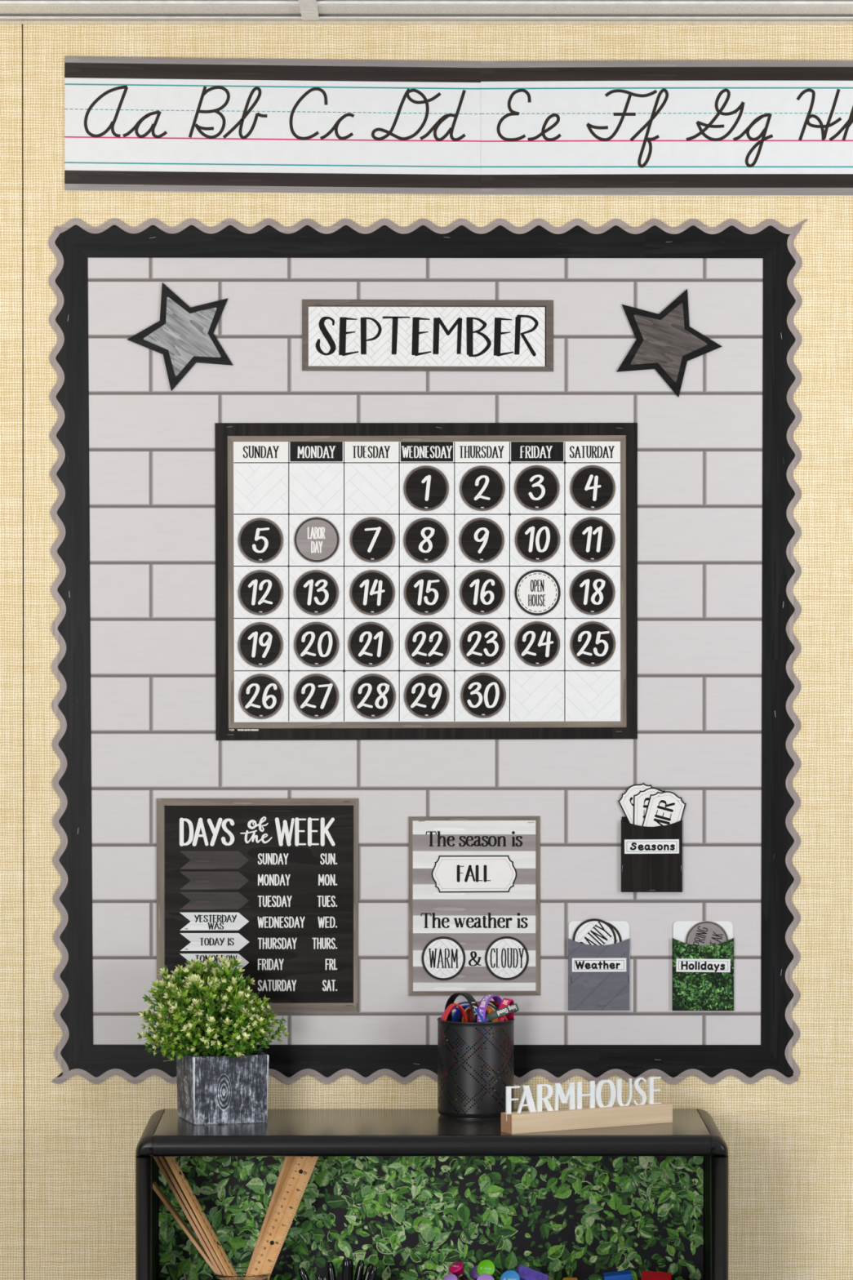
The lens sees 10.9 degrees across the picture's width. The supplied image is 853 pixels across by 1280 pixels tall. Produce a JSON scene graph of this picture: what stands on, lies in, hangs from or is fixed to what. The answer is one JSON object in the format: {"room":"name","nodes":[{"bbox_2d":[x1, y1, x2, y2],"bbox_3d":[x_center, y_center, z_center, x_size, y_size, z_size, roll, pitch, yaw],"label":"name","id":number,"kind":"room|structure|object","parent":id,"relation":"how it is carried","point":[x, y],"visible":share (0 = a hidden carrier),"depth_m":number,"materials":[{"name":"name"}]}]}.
{"room":"classroom","nodes":[
{"label":"classroom","id":0,"kind":"room"},
{"bbox_2d":[0,19,852,1279],"bbox_3d":[-0.023,0.365,6.193,4.800,2.433,0.055,0,1,0],"label":"wall","id":1,"kind":"structure","parent":0,"point":[68,1148],"depth_m":6.16,"materials":[{"name":"fabric"}]},
{"bbox_2d":[64,56,480,195],"bbox_3d":[-0.210,-0.706,6.147,0.573,0.190,0.001,0,1,0],"label":"strip","id":2,"kind":"object","parent":1,"relation":"attached to","point":[140,124],"visible":1,"depth_m":6.15,"materials":[{"name":"white"}]},
{"bbox_2d":[297,0,319,19],"bbox_3d":[-0.152,-0.827,4.393,0.023,0.005,3.490,0,1,0],"label":"trim","id":3,"kind":"structure","parent":1,"relation":"attached to","point":[308,8],"depth_m":6.02,"materials":[{"name":"paint"}]},
{"bbox_2d":[0,14,852,20],"bbox_3d":[-0.023,-0.857,6.135,4.800,0.012,0.026,0,1,0],"label":"trim","id":4,"kind":"structure","parent":1,"relation":"attached to","point":[44,17],"depth_m":6.13,"materials":[{"name":"paint"}]},
{"bbox_2d":[0,20,852,24],"bbox_3d":[-0.023,-0.847,6.146,4.800,0.004,0.004,0,1,0],"label":"trim","id":5,"kind":"structure","parent":1,"relation":"attached to","point":[2,22],"depth_m":6.14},
{"bbox_2d":[48,218,808,1084],"bbox_3d":[0.003,0.017,6.159,1.044,1.190,0.003,0,1,0],"label":"bulletin board","id":6,"kind":"object","parent":1,"relation":"attached to","point":[152,463],"depth_m":6.16,"materials":[{"name":"paper"}]},
{"bbox_2d":[127,283,233,391],"bbox_3d":[-0.339,-0.416,6.149,0.146,0.150,0.001,0,1,0],"label":"star cutout","id":7,"kind":"object","parent":6,"relation":"attached to","point":[184,335],"visible":1,"depth_m":6.15,"materials":[{"name":"grey paper"}]},
{"bbox_2d":[143,297,220,376],"bbox_3d":[-0.335,-0.416,6.149,0.106,0.109,0.001,0,1,0],"label":"print","id":8,"kind":"object","parent":7,"relation":"attached to","point":[185,335],"depth_m":6.15},
{"bbox_2d":[156,798,358,1012],"bbox_3d":[-0.233,0.365,6.162,0.278,0.295,0.002,0,1,0],"label":"chart","id":9,"kind":"object","parent":6,"relation":"attached to","point":[289,867],"visible":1,"depth_m":6.16,"materials":[{"name":"black paper"}]},
{"bbox_2d":[179,912,248,930],"bbox_3d":[-0.292,0.387,6.161,0.096,0.025,0.001,0,1,0],"label":"weekday arrow","id":10,"kind":"object","parent":9,"relation":"attached to","point":[198,921],"visible":1,"depth_m":6.16,"materials":[{"name":"white paper"}]},
{"bbox_2d":[179,953,248,971],"bbox_3d":[-0.292,0.444,6.161,0.096,0.025,0.001,0,1,0],"label":"weekday arrow","id":11,"kind":"object","parent":9,"relation":"attached to","point":[188,957],"visible":0.27,"depth_m":6.16,"materials":[{"name":"white paper"}]},
{"bbox_2d":[179,871,248,889],"bbox_3d":[-0.292,0.331,6.161,0.096,0.025,0.001,0,1,0],"label":"print","id":12,"kind":"object","parent":9,"relation":"attached to","point":[198,880],"depth_m":6.16},
{"bbox_2d":[179,851,248,869],"bbox_3d":[-0.292,0.303,6.160,0.096,0.025,0.001,0,1,0],"label":"print","id":13,"kind":"object","parent":9,"relation":"attached to","point":[198,860],"depth_m":6.16},
{"bbox_2d":[180,933,248,951],"bbox_3d":[-0.291,0.415,6.161,0.096,0.025,0.001,0,1,0],"label":"weekday arrow","id":14,"kind":"object","parent":9,"relation":"attached to","point":[198,941],"visible":1,"depth_m":6.16,"materials":[{"name":"white paper"}]},
{"bbox_2d":[180,892,248,909],"bbox_3d":[-0.292,0.359,6.161,0.096,0.024,0.001,0,1,0],"label":"print","id":15,"kind":"object","parent":9,"relation":"attached to","point":[199,900],"depth_m":6.16},
{"bbox_2d":[214,422,637,740],"bbox_3d":[0.000,-0.080,6.157,0.581,0.437,0.002,0,1,0],"label":"chart","id":16,"kind":"object","parent":6,"relation":"attached to","point":[286,474],"visible":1,"depth_m":6.16,"materials":[{"name":"white paper"}]},
{"bbox_2d":[237,622,283,667],"bbox_3d":[-0.228,0.007,6.156,0.062,0.062,0.001,0,1,0],"label":"disc","id":17,"kind":"object","parent":16,"relation":"attached to","point":[260,644],"visible":1,"depth_m":6.16,"materials":[{"name":"black"}]},
{"bbox_2d":[237,517,283,563],"bbox_3d":[-0.228,-0.137,6.154,0.062,0.062,0.001,0,1,0],"label":"disc","id":18,"kind":"object","parent":16,"relation":"attached to","point":[260,540],"visible":1,"depth_m":6.15,"materials":[{"name":"black"}]},
{"bbox_2d":[237,569,283,615],"bbox_3d":[-0.228,-0.065,6.155,0.062,0.062,0.001,0,1,0],"label":"disc","id":19,"kind":"object","parent":16,"relation":"attached to","point":[260,592],"visible":1,"depth_m":6.15,"materials":[{"name":"black"}]},
{"bbox_2d":[238,673,284,719],"bbox_3d":[-0.227,0.078,6.157,0.062,0.062,0.001,0,1,0],"label":"disc","id":20,"kind":"object","parent":16,"relation":"attached to","point":[260,695],"visible":1,"depth_m":6.16,"materials":[{"name":"black"}]},
{"bbox_2d":[293,569,338,615],"bbox_3d":[-0.152,-0.065,6.155,0.062,0.062,0.001,0,1,0],"label":"disc","id":21,"kind":"object","parent":16,"relation":"attached to","point":[316,592],"visible":1,"depth_m":6.15,"materials":[{"name":"black"}]},
{"bbox_2d":[293,673,338,719],"bbox_3d":[-0.151,0.077,6.157,0.062,0.062,0.001,0,1,0],"label":"disc","id":22,"kind":"object","parent":16,"relation":"attached to","point":[316,695],"visible":1,"depth_m":6.16,"materials":[{"name":"black"}]},
{"bbox_2d":[293,622,338,666],"bbox_3d":[-0.151,0.006,6.156,0.062,0.062,0.001,0,1,0],"label":"disc","id":23,"kind":"object","parent":16,"relation":"attached to","point":[316,644],"visible":1,"depth_m":6.16,"materials":[{"name":"black"}]},
{"bbox_2d":[293,516,339,562],"bbox_3d":[-0.151,-0.138,6.154,0.062,0.062,0.001,0,1,0],"label":"disc","id":24,"kind":"object","parent":16,"relation":"attached to","point":[316,540],"visible":1,"depth_m":6.15,"materials":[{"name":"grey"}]},
{"bbox_2d":[347,622,393,666],"bbox_3d":[-0.077,0.006,6.156,0.062,0.062,0.001,0,1,0],"label":"disc","id":25,"kind":"object","parent":16,"relation":"attached to","point":[370,644],"visible":1,"depth_m":6.16,"materials":[{"name":"black"}]},
{"bbox_2d":[349,569,395,615],"bbox_3d":[-0.074,-0.065,6.155,0.062,0.062,0.001,0,1,0],"label":"disc","id":26,"kind":"object","parent":16,"relation":"attached to","point":[371,592],"visible":1,"depth_m":6.16,"materials":[{"name":"black"}]},
{"bbox_2d":[349,516,395,562],"bbox_3d":[-0.074,-0.138,6.154,0.062,0.062,0.001,0,1,0],"label":"disc","id":27,"kind":"object","parent":16,"relation":"attached to","point":[372,540],"visible":1,"depth_m":6.15,"materials":[{"name":"black"}]},
{"bbox_2d":[350,673,395,719],"bbox_3d":[-0.073,0.077,6.157,0.062,0.062,0.001,0,1,0],"label":"disc","id":28,"kind":"object","parent":16,"relation":"attached to","point":[372,695],"visible":1,"depth_m":6.16,"materials":[{"name":"black"}]},
{"bbox_2d":[403,465,448,511],"bbox_3d":[0.000,-0.208,6.153,0.062,0.062,0.001,0,1,0],"label":"disc","id":29,"kind":"object","parent":16,"relation":"attached to","point":[426,487],"visible":1,"depth_m":6.15,"materials":[{"name":"black"}]},
{"bbox_2d":[403,517,448,563],"bbox_3d":[-0.001,-0.137,6.154,0.062,0.062,0.001,0,1,0],"label":"disc","id":30,"kind":"object","parent":16,"relation":"attached to","point":[425,540],"visible":1,"depth_m":6.15,"materials":[{"name":"black"}]},
{"bbox_2d":[404,569,448,615],"bbox_3d":[0.000,-0.065,6.155,0.062,0.062,0.001,0,1,0],"label":"disc","id":31,"kind":"object","parent":16,"relation":"attached to","point":[426,592],"visible":1,"depth_m":6.16,"materials":[{"name":"black"}]},
{"bbox_2d":[404,673,448,718],"bbox_3d":[0.000,0.077,6.157,0.062,0.062,0.001,0,1,0],"label":"disc","id":32,"kind":"object","parent":16,"relation":"attached to","point":[426,695],"visible":1,"depth_m":6.16,"materials":[{"name":"black"}]},
{"bbox_2d":[404,622,450,666],"bbox_3d":[0.002,0.006,6.157,0.062,0.062,0.001,0,1,0],"label":"disc","id":33,"kind":"object","parent":16,"relation":"attached to","point":[427,644],"visible":1,"depth_m":6.16,"materials":[{"name":"black"}]},
{"bbox_2d":[458,517,504,563],"bbox_3d":[0.076,-0.137,6.155,0.062,0.062,0.001,0,1,0],"label":"disc","id":34,"kind":"object","parent":16,"relation":"attached to","point":[481,540],"visible":1,"depth_m":6.15,"materials":[{"name":"black"}]},
{"bbox_2d":[459,465,505,511],"bbox_3d":[0.077,-0.208,6.154,0.062,0.062,0.001,0,1,0],"label":"disc","id":35,"kind":"object","parent":16,"relation":"attached to","point":[482,487],"visible":1,"depth_m":6.15,"materials":[{"name":"black"}]},
{"bbox_2d":[459,621,505,666],"bbox_3d":[0.077,0.006,6.157,0.062,0.062,0.001,0,1,0],"label":"disc","id":36,"kind":"object","parent":16,"relation":"attached to","point":[482,643],"visible":1,"depth_m":6.16,"materials":[{"name":"black"}]},
{"bbox_2d":[459,569,505,614],"bbox_3d":[0.077,-0.066,6.156,0.062,0.062,0.001,0,1,0],"label":"disc","id":37,"kind":"object","parent":16,"relation":"attached to","point":[482,592],"visible":1,"depth_m":6.16,"materials":[{"name":"black"}]},
{"bbox_2d":[460,672,506,718],"bbox_3d":[0.078,0.076,6.158,0.062,0.062,0.001,0,1,0],"label":"disc","id":38,"kind":"object","parent":16,"relation":"attached to","point":[482,695],"visible":1,"depth_m":6.16,"materials":[{"name":"black"}]},
{"bbox_2d":[514,465,559,511],"bbox_3d":[0.152,-0.209,6.154,0.062,0.062,0.001,0,1,0],"label":"disc","id":39,"kind":"object","parent":16,"relation":"attached to","point":[536,487],"visible":1,"depth_m":6.15,"materials":[{"name":"black"}]},
{"bbox_2d":[515,516,559,562],"bbox_3d":[0.153,-0.138,6.155,0.062,0.062,0.001,0,1,0],"label":"disc","id":40,"kind":"object","parent":16,"relation":"attached to","point":[537,539],"visible":1,"depth_m":6.15,"materials":[{"name":"black"}]},
{"bbox_2d":[515,621,559,666],"bbox_3d":[0.152,0.005,6.157,0.062,0.062,0.001,0,1,0],"label":"disc","id":41,"kind":"object","parent":16,"relation":"attached to","point":[537,643],"visible":1,"depth_m":6.16,"materials":[{"name":"black"}]},
{"bbox_2d":[514,569,560,615],"bbox_3d":[0.153,-0.065,6.156,0.063,0.063,0.001,0,1,0],"label":"disc","id":42,"kind":"object","parent":16,"relation":"attached to","point":[537,592],"visible":1,"depth_m":6.16,"materials":[{"name":"white"}]},
{"bbox_2d":[569,465,615,511],"bbox_3d":[0.228,-0.209,6.154,0.062,0.062,0.001,0,1,0],"label":"disc","id":43,"kind":"object","parent":16,"relation":"attached to","point":[592,487],"visible":1,"depth_m":6.15,"materials":[{"name":"black"}]},
{"bbox_2d":[569,516,615,562],"bbox_3d":[0.228,-0.138,6.155,0.062,0.062,0.001,0,1,0],"label":"disc","id":44,"kind":"object","parent":16,"relation":"attached to","point":[592,539],"visible":1,"depth_m":6.16,"materials":[{"name":"black"}]},
{"bbox_2d":[569,569,615,614],"bbox_3d":[0.228,-0.066,6.156,0.062,0.062,0.001,0,1,0],"label":"disc","id":45,"kind":"object","parent":16,"relation":"attached to","point":[592,592],"visible":1,"depth_m":6.16,"materials":[{"name":"black"}]},
{"bbox_2d":[570,621,615,666],"bbox_3d":[0.229,0.005,6.157,0.062,0.062,0.001,0,1,0],"label":"disc","id":46,"kind":"object","parent":16,"relation":"attached to","point":[593,643],"visible":1,"depth_m":6.16,"materials":[{"name":"black"}]},
{"bbox_2d":[302,299,553,371],"bbox_3d":[0.002,-0.418,6.152,0.345,0.099,0.002,0,1,0],"label":"sign","id":47,"kind":"object","parent":6,"relation":"attached to","point":[338,335],"visible":1,"depth_m":6.15,"materials":[{"name":"beige"}]},
{"bbox_2d":[408,816,540,995],"bbox_3d":[0.066,0.366,6.163,0.182,0.248,0.002,0,1,0],"label":"chart","id":48,"kind":"object","parent":6,"relation":"attached to","point":[474,920],"visible":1,"depth_m":6.16,"materials":[{"name":"grey paper"}]},
{"bbox_2d":[421,936,465,980],"bbox_3d":[0.023,0.438,6.163,0.061,0.061,0.001,0,1,0],"label":"disc","id":49,"kind":"object","parent":48,"relation":"attached to","point":[443,957],"visible":1,"depth_m":6.16,"materials":[{"name":"white"}]},
{"bbox_2d":[431,855,516,892],"bbox_3d":[0.066,0.322,6.161,0.117,0.051,0.001,0,1,0],"label":"card","id":50,"kind":"object","parent":48,"relation":"attached to","point":[450,873],"visible":1,"depth_m":6.16,"materials":[{"name":"white"}]},
{"bbox_2d":[484,936,528,980],"bbox_3d":[0.111,0.438,6.163,0.061,0.061,0.001,0,1,0],"label":"disc","id":51,"kind":"object","parent":48,"relation":"attached to","point":[506,957],"visible":1,"depth_m":6.16,"materials":[{"name":"white"}]},
{"bbox_2d":[567,920,630,1010],"bbox_3d":[0.237,0.448,6.163,0.087,0.123,0.006,0,1,0],"label":"pocket","id":52,"kind":"object","parent":6,"relation":"attached to","point":[599,975],"visible":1,"depth_m":6.16,"materials":[{"name":"paper"}]},
{"bbox_2d":[572,918,616,945],"bbox_3d":[0.231,0.414,6.162,0.061,0.061,0.001,0,1,0],"label":"disc","id":53,"kind":"object","parent":52,"relation":"in","point":[594,931],"visible":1,"depth_m":6.16,"materials":[{"name":"white"}]},
{"bbox_2d":[607,922,622,942],"bbox_3d":[0.239,0.417,6.163,0.061,0.061,0.001,0,1,0],"label":"disc","id":54,"kind":"object","parent":52,"relation":"in","point":[616,931],"visible":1,"depth_m":6.16,"materials":[{"name":"white"}]},
{"bbox_2d":[621,816,682,892],"bbox_3d":[0.310,0.295,6.161,0.085,0.104,0.006,0,1,0],"label":"pocket","id":55,"kind":"object","parent":6,"relation":"attached to","point":[651,857],"visible":1,"depth_m":6.16,"materials":[{"name":"black paper"}]},
{"bbox_2d":[617,782,652,824],"bbox_3d":[0.307,0.253,6.161,0.088,0.113,0.001,0,1,0],"label":"card","id":56,"kind":"object","parent":55,"relation":"in","point":[626,802],"visible":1,"depth_m":6.16,"materials":[{"name":"white"}]},
{"bbox_2d":[633,787,665,826],"bbox_3d":[0.309,0.261,6.160,0.052,0.117,0.001,0,1,0],"label":"card","id":57,"kind":"object","parent":55,"relation":"in","point":[641,800],"visible":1,"depth_m":6.16,"materials":[{"name":"white"}]},
{"bbox_2d":[642,791,686,826],"bbox_3d":[0.320,0.265,6.160,0.074,0.114,0.001,0,1,0],"label":"card","id":58,"kind":"object","parent":55,"relation":"in","point":[664,808],"visible":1,"depth_m":6.16,"materials":[{"name":"white"}]},
{"bbox_2d":[616,288,722,396],"bbox_3d":[0.334,-0.408,6.152,0.146,0.149,0.001,0,1,0],"label":"star cutout","id":59,"kind":"object","parent":6,"relation":"attached to","point":[665,341],"visible":1,"depth_m":6.15,"materials":[{"name":"grey paper"}]},
{"bbox_2d":[631,302,706,382],"bbox_3d":[0.333,-0.408,6.152,0.105,0.109,0.001,0,1,0],"label":"print","id":60,"kind":"object","parent":59,"relation":"attached to","point":[665,342],"depth_m":6.15},
{"bbox_2d":[671,920,733,1010],"bbox_3d":[0.380,0.449,6.163,0.085,0.123,0.006,0,1,0],"label":"pocket","id":61,"kind":"object","parent":6,"relation":"attached to","point":[703,975],"visible":1,"depth_m":6.16,"materials":[{"name":"paper"}]},
{"bbox_2d":[685,921,728,945],"bbox_3d":[0.386,0.416,6.163,0.059,0.059,0.001,0,1,0],"label":"disc","id":62,"kind":"object","parent":61,"relation":"in","point":[703,933],"visible":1,"depth_m":6.16,"materials":[{"name":"grey"}]},
{"bbox_2d":[480,60,852,195],"bbox_3d":[0.360,-0.703,6.149,0.570,0.185,0.001,0,1,0],"label":"strip","id":63,"kind":"object","parent":1,"relation":"attached to","point":[583,127],"visible":1,"depth_m":6.15,"materials":[{"name":"white"}]},
{"bbox_2d":[0,5,852,20],"bbox_3d":[-0.017,-0.841,4.373,4.800,0.020,3.650,0,1,0],"label":"ceiling","id":64,"kind":"structure","parent":0,"point":[4,10],"depth_m":6.10,"materials":[{"name":"tile"}]},
{"bbox_2d":[0,0,852,6],"bbox_3d":[-0.023,-0.851,5.983,4.800,0.006,0.024,0,1,0],"label":"trim","id":65,"kind":"structure","parent":64,"relation":"attached to","point":[2,2],"depth_m":5.98,"materials":[{"name":"paint"}]},
{"bbox_3d":[-0.015,1.639,3.959,4.800,0.050,4.550,0,1,0],"label":"floor","id":66,"kind":"structure","parent":0,"visible":0},
{"bbox_2d":[135,1109,728,1279],"bbox_3d":[0.007,1.116,6.019,0.778,0.937,0.304,0,1,0],"label":"bookcase","id":67,"kind":"object","parent":66,"relation":"on","point":[286,1132],"visible":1,"depth_m":5.87,"materials":[{"name":"black paint"}]},
{"bbox_2d":[135,954,288,1124],"bbox_3d":[-0.291,0.535,6.044,0.184,0.224,0.188,0,1,28],"label":"potted plant","id":68,"kind":"object","parent":67,"relation":"on","point":[222,1076],"visible":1,"depth_m":6.00,"materials":[{"name":"green plant"}]},
{"bbox_2d":[210,1266,271,1279],"bbox_3d":[-0.249,0.904,6.023,0.083,0.110,0.083,0,1,0],"label":"glass jar","id":69,"kind":"object","parent":67,"relation":"on","point":[241,1272],"visible":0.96,"depth_m":6.00,"materials":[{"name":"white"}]},
{"bbox_2d":[152,1181,218,1275],"bbox_3d":[-0.288,0.841,6.033,0.174,0.221,0.026,0,1,13],"label":"ruler","id":70,"kind":"object","parent":69,"relation":"in","point":[156,1188],"visible":0.89,"depth_m":6.03,"materials":[{"name":"brown wood"}]},
{"bbox_2d":[152,1155,222,1275],"bbox_3d":[-0.299,0.810,6.025,0.165,0.282,0.026,0,1,9],"label":"ruler","id":71,"kind":"object","parent":69,"relation":"in","point":[157,1160],"visible":0.44,"depth_m":6.02,"materials":[{"name":"brown wood"}]},
{"bbox_2d":[159,1156,227,1275],"bbox_3d":[-0.292,0.810,6.016,0.163,0.282,0.026,0,1,9],"label":"ruler","id":72,"kind":"object","parent":69,"relation":"in","point":[163,1160],"visible":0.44,"depth_m":6.01,"materials":[{"name":"brown wood"}]},
{"bbox_2d":[164,1156,237,1275],"bbox_3d":[-0.282,0.810,6.006,0.158,0.281,0.026,0,1,10],"label":"ruler","id":73,"kind":"object","parent":69,"relation":"in","point":[171,1161],"visible":0.95,"depth_m":6.00,"materials":[{"name":"brown wood"}]},
{"bbox_2d":[244,1156,294,1275],"bbox_3d":[-0.214,0.810,6.034,0.136,0.288,0.011,-1,1,-32],"label":"ruler","id":74,"kind":"object","parent":69,"relation":"in","point":[287,1162],"visible":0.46,"depth_m":6.04,"materials":[{"name":"brown wood"}]},
{"bbox_2d":[247,1156,318,1279],"bbox_3d":[-0.208,0.810,6.019,0.152,0.290,0.013,0,1,-26],"label":"ruler","id":75,"kind":"object","parent":69,"relation":"in","point":[301,1169],"visible":0.93,"depth_m":6.02,"materials":[{"name":"brown wood"}]},
{"bbox_2d":[158,1155,703,1279],"bbox_3d":[0.006,0.810,6.158,0.748,0.292,0.001,0,1,0],"label":"panel","id":76,"kind":"object","parent":67,"relation":"attached to","point":[557,1217],"visible":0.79,"depth_m":6.16,"materials":[{"name":"plant"}]},
{"bbox_2d":[436,1015,514,1119],"bbox_3d":[0.067,0.581,6.093,0.106,0.132,0.106,0,1,5],"label":"pencil cup","id":77,"kind":"object","parent":67,"relation":"on","point":[466,1082],"visible":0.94,"depth_m":6.05,"materials":[{"name":"black metal"}]},
{"bbox_2d":[438,1006,465,1065],"bbox_3d":[0.037,0.540,6.106,0.045,0.080,0.012,-1,1,-35],"label":"wristband","id":78,"kind":"object","parent":77,"relation":"in","point":[453,1007],"visible":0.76,"depth_m":6.10,"materials":[{"name":"rubber"}]},
{"bbox_2d":[440,1003,468,1066],"bbox_3d":[0.039,0.537,6.080,0.038,0.087,0.012,0,1,-18],"label":"wristband","id":79,"kind":"object","parent":77,"relation":"in","point":[450,1006],"visible":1,"depth_m":6.08,"materials":[{"name":"red rubber"}]},
{"bbox_2d":[444,992,478,1039],"bbox_3d":[0.048,0.511,6.092,0.012,0.063,0.063,-1,1,-38],"label":"wristband","id":80,"kind":"object","parent":77,"relation":"in","point":[472,1002],"visible":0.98,"depth_m":6.08,"materials":[{"name":"black rubber"}]},
{"bbox_2d":[451,1004,489,1051],"bbox_3d":[0.059,0.527,6.082,0.012,0.063,0.063,-1,1,-44],"label":"wristband","id":81,"kind":"object","parent":77,"relation":"in","point":[456,1015],"visible":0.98,"depth_m":6.09,"materials":[{"name":"rubber"}]},
{"bbox_2d":[462,1004,498,1048],"bbox_3d":[0.074,0.527,6.094,0.012,0.063,0.063,-1,1,-44],"label":"wristband","id":82,"kind":"object","parent":77,"relation":"in","point":[489,1009],"visible":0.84,"depth_m":6.08,"materials":[{"name":"orange rubber"}]},
{"bbox_2d":[467,1000,503,1044],"bbox_3d":[0.082,0.525,6.106,0.058,0.068,0.012,-1,1,-34],"label":"wristband","id":83,"kind":"object","parent":77,"relation":"in","point":[470,1016],"visible":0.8,"depth_m":6.10,"materials":[{"name":"rubber"}]},
{"bbox_2d":[476,994,502,1038],"bbox_3d":[0.088,0.514,6.090,0.012,0.063,0.063,0,1,28],"label":"wristband","id":84,"kind":"object","parent":77,"relation":"in","point":[483,1004],"visible":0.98,"depth_m":6.07,"materials":[{"name":"purple rubber"}]},
{"bbox_2d":[478,1044,508,1099],"bbox_3d":[0.090,0.586,6.081,0.048,0.077,0.012,1,1,40],"label":"wristband","id":85,"kind":"object","parent":77,"relation":"in","point":[492,1044],"visible":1,"depth_m":6.07,"materials":[{"name":"rubber"}]},
{"bbox_2d":[485,1003,519,1022],"bbox_3d":[0.096,0.510,6.091,0.060,0.033,0.061,0,1,18],"label":"wristband","id":86,"kind":"object","parent":77,"relation":"in","point":[513,1007],"visible":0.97,"depth_m":6.06,"materials":[{"name":"rubber"}]},
{"bbox_2d":[493,997,514,1053],"bbox_3d":[0.104,0.530,6.092,0.026,0.087,0.038,0,1,23],"label":"wristband","id":87,"kind":"object","parent":77,"relation":"in","point":[505,1002],"visible":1,"depth_m":6.09,"materials":[{"name":"rubber"}]},
{"bbox_2d":[501,1076,672,1133],"bbox_3d":[0.214,0.617,5.962,0.252,0.062,0.028,0,1,-30],"label":"word sign","id":88,"kind":"object","parent":67,"relation":"on","point":[538,1120],"visible":1,"depth_m":5.95,"materials":[{"name":"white wood"}]},
{"bbox_3d":[0.251,0.920,6.015,0.191,0.078,0.150,0,1,0],"label":"bin","id":89,"kind":"object","parent":67,"relation":"on","visible":0},
{"bbox_2d":[603,1270,631,1279],"bbox_3d":[0.259,0.882,6.005,0.044,0.075,0.030,0,1,-3],"label":"block","id":90,"kind":"object","parent":89,"relation":"in","point":[624,1274],"visible":1,"depth_m":5.99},
{"bbox_2d":[641,1270,671,1279],"bbox_3d":[0.308,0.882,6.024,0.045,0.071,0.055,0,1,4],"label":"block","id":91,"kind":"object","parent":89,"relation":"in","point":[646,1275],"visible":1,"depth_m":6.01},
{"bbox_3d":[-0.112,0.921,6.023,0.092,0.076,0.092,0,1,0],"label":"cup","id":92,"kind":"object","parent":67,"relation":"on","visible":0},
{"bbox_2d":[298,1266,310,1279],"bbox_3d":[-0.148,0.891,6.015,0.047,0.100,0.012,0,1,-8],"label":"marker pen","id":93,"kind":"object","parent":92,"relation":"in","point":[304,1275],"visible":1,"depth_m":6.01,"materials":[{"name":"black plastic"}]},
{"bbox_2d":[327,1262,336,1279],"bbox_3d":[-0.123,0.888,6.027,0.021,0.103,0.014,0,1,0],"label":"marker pen","id":94,"kind":"object","parent":92,"relation":"in","point":[331,1268],"visible":1,"depth_m":6.02,"materials":[{"name":"black plastic"}]},
{"bbox_2d":[342,1257,350,1279],"bbox_3d":[-0.108,0.884,6.014,0.012,0.111,0.018,0,1,0],"label":"marker pen","id":95,"kind":"object","parent":92,"relation":"in","point":[346,1264],"visible":1,"depth_m":6.01,"materials":[{"name":"black plastic"}]},
{"bbox_2d":[349,1258,353,1279],"bbox_3d":[-0.106,0.887,6.037,0.012,0.105,0.021,0,1,23],"label":"marker pen","id":96,"kind":"object","parent":92,"relation":"in","point":[351,1261],"visible":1,"depth_m":6.04,"materials":[{"name":"black plastic"}]},
{"bbox_2d":[354,1259,364,1279],"bbox_3d":[-0.097,0.887,6.022,0.027,0.107,0.012,0,1,0],"label":"marker pen","id":97,"kind":"object","parent":92,"relation":"in","point":[360,1267],"visible":1,"depth_m":6.02,"materials":[{"name":"black plastic"}]},
{"bbox_2d":[362,1263,373,1279],"bbox_3d":[-0.089,0.890,6.035,0.037,0.100,0.012,0,1,-16],"label":"marker pen","id":98,"kind":"object","parent":92,"relation":"in","point":[370,1265],"visible":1,"depth_m":6.03,"materials":[{"name":"black plastic"}]},
{"bbox_2d":[366,1265,377,1279],"bbox_3d":[-0.086,0.889,6.009,0.040,0.103,0.013,0,1,17],"label":"marker pen","id":99,"kind":"object","parent":92,"relation":"in","point":[372,1273],"visible":1,"depth_m":6.00,"materials":[{"name":"black plastic"}]},
{"bbox_3d":[0.079,0.920,6.014,0.119,0.078,0.150,0,1,0],"label":"bin","id":100,"kind":"object","parent":67,"relation":"on","visible":0},
{"bbox_2d":[443,1273,457,1279],"bbox_3d":[0.044,0.878,6.016,0.021,0.063,0.082,0,1,21],"label":"timer","id":101,"kind":"object","parent":100,"relation":"in","point":[449,1277],"visible":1,"depth_m":5.99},
{"bbox_2d":[448,1261,469,1279],"bbox_3d":[0.057,0.874,6.026,0.021,0.080,0.067,1,1,45],"label":"timer","id":102,"kind":"object","parent":100,"relation":"in","point":[456,1268],"visible":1,"depth_m":6.01,"materials":[{"name":"pink"}]},
{"bbox_2d":[469,1265,479,1279],"bbox_3d":[0.090,0.880,6.077,0.021,0.068,0.078,1,1,45],"label":"timer","id":103,"kind":"object","parent":100,"relation":"in","point":[473,1274],"visible":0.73,"depth_m":6.05,"materials":[{"name":"purple"}]},
{"bbox_2d":[476,1273,494,1279],"bbox_3d":[0.077,0.880,6.008,0.025,0.068,0.083,0,1,-4],"label":"timer","id":104,"kind":"object","parent":100,"relation":"in","point":[485,1276],"visible":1,"depth_m":5.98,"materials":[{"name":"purple"}]},
{"bbox_2d":[476,1259,502,1279],"bbox_3d":[0.092,0.859,6.040,0.025,0.056,0.087,0,1,19],"label":"timer","id":105,"kind":"object","parent":100,"relation":"in","point":[486,1266],"visible":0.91,"depth_m":6.00,"materials":[{"name":"green"}]},
{"bbox_2d":[500,1270,519,1279],"bbox_3d":[0.122,0.874,6.019,0.027,0.064,0.086,0,1,16],"label":"timer","id":106,"kind":"object","parent":100,"relation":"in","point":[508,1274],"visible":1,"depth_m":5.99,"materials":[{"name":"blue"}]},
{"bbox_2d":[515,1264,548,1279],"bbox_3d":[0.139,0.858,6.016,0.049,0.041,0.028,0,1,-8],"label":"block","id":107,"kind":"object","parent":100,"relation":"in","point":[525,1273],"visible":1,"depth_m":6.01,"materials":[{"name":"plastic"}]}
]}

